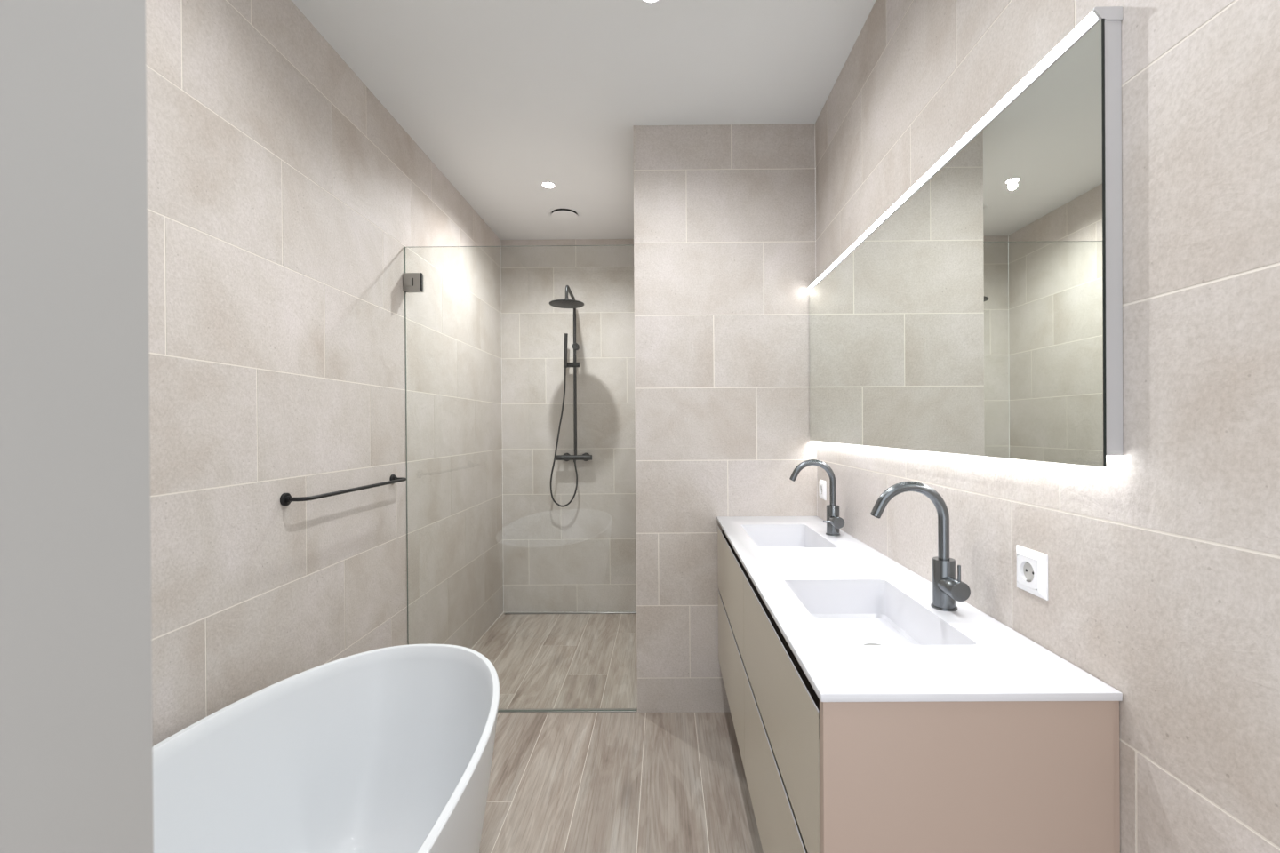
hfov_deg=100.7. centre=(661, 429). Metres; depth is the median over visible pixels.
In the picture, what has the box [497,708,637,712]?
shower threshold
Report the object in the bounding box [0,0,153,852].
wall
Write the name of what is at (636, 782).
floor
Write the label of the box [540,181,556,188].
recessed light
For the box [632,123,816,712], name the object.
wall partition
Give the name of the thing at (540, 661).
floor
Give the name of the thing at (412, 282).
screen
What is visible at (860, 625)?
countertop
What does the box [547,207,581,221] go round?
ceiling vent
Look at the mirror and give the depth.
1.04 m
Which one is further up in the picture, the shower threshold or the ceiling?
the ceiling
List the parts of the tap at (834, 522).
spout, mixer knob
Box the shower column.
[549,285,591,507]
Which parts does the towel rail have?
wall plate, wall plate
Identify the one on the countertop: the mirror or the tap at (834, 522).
the tap at (834, 522)
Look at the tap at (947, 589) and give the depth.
1.19 m
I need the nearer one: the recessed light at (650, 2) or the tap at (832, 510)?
the recessed light at (650, 2)
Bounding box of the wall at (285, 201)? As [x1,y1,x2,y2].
[145,0,503,746]
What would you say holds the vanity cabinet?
attached to the wall at (1164, 558)
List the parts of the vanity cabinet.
drawer, drawer, drawer, drawer, panel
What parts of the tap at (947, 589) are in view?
spout, mixer knob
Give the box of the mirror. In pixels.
[807,6,1123,467]
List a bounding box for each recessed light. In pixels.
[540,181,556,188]
[640,0,660,4]
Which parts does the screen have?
hinge plate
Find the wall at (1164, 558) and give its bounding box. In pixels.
[815,0,1279,852]
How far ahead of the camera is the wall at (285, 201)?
1.74 m
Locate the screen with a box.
[403,245,637,711]
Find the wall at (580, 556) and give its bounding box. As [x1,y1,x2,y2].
[500,239,636,612]
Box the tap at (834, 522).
[789,459,844,535]
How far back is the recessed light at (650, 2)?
1.73 m
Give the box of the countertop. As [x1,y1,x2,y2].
[716,516,1122,702]
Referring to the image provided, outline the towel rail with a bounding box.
[280,474,406,505]
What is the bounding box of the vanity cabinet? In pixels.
[717,525,1119,852]
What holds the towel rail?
attached to the wall at (285, 201)
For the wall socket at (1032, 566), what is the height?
0.083 m
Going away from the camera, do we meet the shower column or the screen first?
the screen
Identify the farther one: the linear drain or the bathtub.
the linear drain
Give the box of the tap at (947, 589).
[870,481,970,611]
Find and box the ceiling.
[291,0,876,239]
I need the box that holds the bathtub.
[152,644,499,852]
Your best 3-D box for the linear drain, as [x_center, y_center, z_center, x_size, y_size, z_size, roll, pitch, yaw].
[-0.638,1.349,3.887,1.026,0.004,0.036,0,0,0]
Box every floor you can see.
[471,611,637,709]
[479,712,763,852]
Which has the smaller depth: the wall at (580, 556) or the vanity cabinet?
the vanity cabinet
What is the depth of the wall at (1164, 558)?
0.75 m
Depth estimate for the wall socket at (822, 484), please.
2.32 m
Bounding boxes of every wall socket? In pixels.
[818,480,826,500]
[1016,545,1047,600]
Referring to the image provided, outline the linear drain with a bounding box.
[504,611,636,614]

